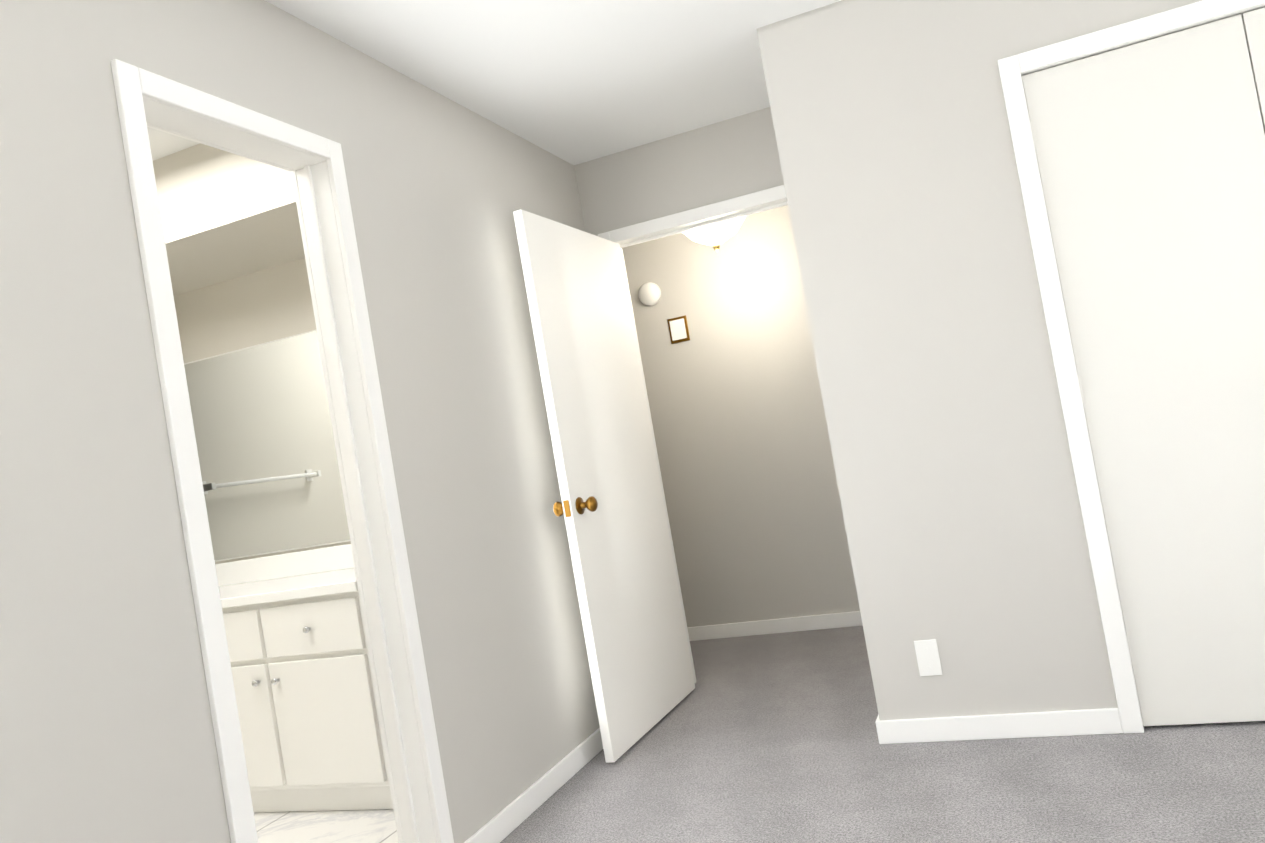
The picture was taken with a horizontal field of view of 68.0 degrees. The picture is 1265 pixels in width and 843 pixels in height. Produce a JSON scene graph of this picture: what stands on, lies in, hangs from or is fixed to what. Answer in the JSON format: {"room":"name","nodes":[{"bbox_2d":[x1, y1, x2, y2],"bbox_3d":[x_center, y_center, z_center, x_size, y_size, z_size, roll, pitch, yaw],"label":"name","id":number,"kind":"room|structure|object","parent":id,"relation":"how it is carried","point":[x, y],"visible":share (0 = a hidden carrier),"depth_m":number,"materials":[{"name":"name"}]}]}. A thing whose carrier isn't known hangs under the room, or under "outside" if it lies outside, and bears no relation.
{"room":"bedroom","nodes":[
{"label":"bedroom","id":0,"kind":"room"},
{"bbox_2d":[0,0,599,842],"bbox_3d":[-0.869,0.094,2.361,0.110,2.440,4.390,-10,-2,21],"label":"wall","id":1,"kind":"structure","parent":0,"point":[106,730],"depth_m":2.02,"materials":[{"name":"beige paint"}]},
{"bbox_2d":[111,59,453,842],"bbox_3d":[-0.852,0.263,2.323,0.142,2.098,0.736,-10,-2,21],"label":"door frame","id":2,"kind":"structure","parent":1,"relation":"attached to","point":[313,163],"depth_m":2.58,"materials":[{"name":"white wood"}]},
{"bbox_2d":[464,728,602,842],"bbox_3d":[-0.172,1.210,3.425,0.020,0.076,1.752,-10,-2,21],"label":"baseboard","id":3,"kind":"structure","parent":1,"relation":"attached to","point":[504,823],"depth_m":3.07,"materials":[{"name":"white wood"}]},
{"bbox_2d":[254,809,398,842],"bbox_3d":[-1.521,1.505,2.703,1.930,0.102,2.950,-10,-2,21],"label":"floor","id":4,"kind":"structure","parent":0,"point":[358,826],"depth_m":3.22,"materials":[{"name":"tile"}]},
{"bbox_2d":[221,588,392,811],"bbox_3d":[-1.366,1.065,3.683,1.244,0.777,0.572,-10,-2,21],"label":"bathroom vanity","id":5,"kind":"object","parent":4,"relation":"on","point":[303,685],"depth_m":3.33,"materials":[{"name":"white wood"}]},
{"bbox_2d":[219,568,358,603],"bbox_3d":[-1.424,0.663,3.700,1.260,0.035,0.559,-10,-2,21],"label":"countertop","id":6,"kind":"structure","parent":5,"relation":"on","point":[342,577],"depth_m":3.50,"materials":[{"name":"white"}]},
{"bbox_2d":[147,0,840,164],"bbox_3d":[-0.198,-1.302,2.592,5.385,0.100,5.570,-10,-2,21],"label":"ceiling","id":7,"kind":"structure","parent":0,"point":[574,82],"depth_m":3.19,"materials":[{"name":"white paint"}]},
{"bbox_2d":[153,143,304,295],"bbox_3d":[-1.497,-0.836,3.664,1.670,0.310,0.600,-10,-2,21],"label":"soffit beam","id":8,"kind":"structure","parent":7,"relation":"attached to","point":[225,215],"depth_m":3.40,"materials":[{"name":"beige paint"}]},
{"bbox_2d":[682,216,745,251],"bbox_3d":[0.379,-1.054,4.614,0.370,0.450,0.370,-10,-2,21],"label":"ceiling lamp","id":9,"kind":"object","parent":7,"relation":"hanging from","point":[715,236],"visible":0.27,"depth_m":4.54,"materials":[{"name":"white glass"}]},
{"bbox_2d":[574,107,783,235],"bbox_3d":[0.953,-0.164,3.943,4.235,2.440,0.110,-10,-2,21],"label":"wall","id":10,"kind":"structure","parent":0,"point":[734,157],"depth_m":4.14,"materials":[{"name":"beige paint"}]},
{"bbox_2d":[513,209,694,762],"bbox_3d":[-0.078,0.209,3.797,0.171,2.018,0.900,-11,-2,23],"label":"hall door","id":11,"kind":"structure","parent":10,"relation":"in","point":[610,507],"depth_m":3.68,"materials":[{"name":"white wood"}]},
{"bbox_2d":[598,185,787,682],"bbox_3d":[0.507,0.092,4.124,1.016,2.098,0.142,-10,-2,21],"label":"door frame","id":12,"kind":"structure","parent":10,"relation":"attached to","point":[717,212],"depth_m":4.16,"materials":[{"name":"white wood"}]},
{"bbox_2d":[174,0,1201,719],"bbox_3d":[0.325,-0.077,3.347,4.985,2.440,0.140,-10,-2,21],"label":"wall","id":13,"kind":"structure","parent":0,"point":[945,424],"depth_m":3.02,"materials":[{"name":"beige paint"}]},
{"bbox_2d":[184,330,349,561],"bbox_3d":[-1.451,0.094,3.992,1.196,0.895,0.008,-10,-2,21],"label":"bathroom mirror","id":14,"kind":"object","parent":13,"relation":"attached to","point":[267,454],"visible":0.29,"depth_m":4.03,"materials":[{"name":"silver mirror"}]},
{"bbox_2d":[215,544,354,585],"bbox_3d":[-1.338,0.588,3.953,1.260,0.100,0.020,-10,-2,21],"label":"backsplash","id":15,"kind":"structure","parent":13,"relation":"attached to","point":[340,556],"depth_m":4.00,"materials":[{"name":"white"}]},
{"bbox_2d":[875,714,887,743],"bbox_3d":[0.963,1.018,3.481,0.013,0.076,0.813,-10,-2,21],"label":"baseboard","id":16,"kind":"structure","parent":13,"relation":"attached to","point":[882,735],"depth_m":3.10,"materials":[{"name":"white wood"}]},
{"bbox_2d":[914,639,941,675],"bbox_3d":[0.961,0.768,3.048,0.070,0.115,0.008,-10,-2,21],"label":"outlet","id":17,"kind":"object","parent":13,"relation":"attached to","point":[928,658],"visible":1,"depth_m":3.05,"materials":[{"name":"white plastic"}]},
{"bbox_2d":[884,708,1122,743],"bbox_3d":[1.154,0.968,2.979,0.717,0.076,0.016,-10,-2,21],"label":"baseboard","id":18,"kind":"structure","parent":13,"relation":"attached to","point":[1104,720],"depth_m":2.96,"materials":[{"name":"white wood"}]},
{"bbox_2d":[998,0,1264,733],"bbox_3d":[1.930,-0.200,2.696,1.306,2.098,0.126,-10,-2,21],"label":"trim","id":19,"kind":"structure","parent":13,"relation":"attached to","point":[1013,69],"depth_m":2.85,"materials":[{"name":"white wood"}]},
{"bbox_2d":[1022,14,1264,725],"bbox_3d":[1.639,-0.123,2.749,0.593,2.023,0.103,-10,-2,21],"label":"closet door","id":20,"kind":"structure","parent":13,"relation":"in","point":[1150,155],"depth_m":2.78,"materials":[{"name":"white wood"}]},
{"bbox_2d":[1242,7,1264,132],"bbox_3d":[2.187,-0.224,2.533,0.593,2.023,0.103,-10,-2,21],"label":"closet door","id":21,"kind":"structure","parent":13,"relation":"in","point":[1254,24],"depth_m":2.68,"materials":[{"name":"white wood"}]},
{"bbox_2d":[622,205,859,626],"bbox_3d":[1.264,-0.185,4.895,4.345,2.440,0.110,-10,-2,21],"label":"wall","id":22,"kind":"structure","parent":0,"point":[748,476],"depth_m":5.10,"materials":[{"name":"beige paint"}]},
{"bbox_2d":[638,282,660,305],"bbox_3d":[0.094,-0.714,5.253,0.130,0.130,0.036,-10,-2,21],"label":"smoke detector","id":23,"kind":"object","parent":22,"relation":"attached to","point":[649,293],"visible":0.96,"depth_m":5.24,"materials":[{"name":"white plastic"}]},
{"bbox_2d":[667,315,689,343],"bbox_3d":[0.255,-0.510,5.206,0.110,0.140,0.020,-10,-2,21],"label":"picture frame","id":24,"kind":"object","parent":22,"relation":"attached to","point":[678,329],"visible":1,"depth_m":5.20,"materials":[{"name":"gold metal"}]},
{"bbox_2d":[687,611,862,640],"bbox_3d":[1.491,0.972,4.777,4.235,0.076,0.013,-10,-2,21],"label":"baseboard","id":25,"kind":"structure","parent":22,"relation":"attached to","point":[845,619],"depth_m":5.05,"materials":[{"name":"white wood"}]},
{"bbox_2d":[500,626,1264,842],"bbox_3d":[0.574,1.136,2.372,4.635,0.100,5.570,-10,-2,21],"label":"floor carpet","id":26,"kind":"object","parent":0,"point":[768,738],"visible":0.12,"depth_m":2.80,"materials":[{"name":"grey carpet"}]}
]}

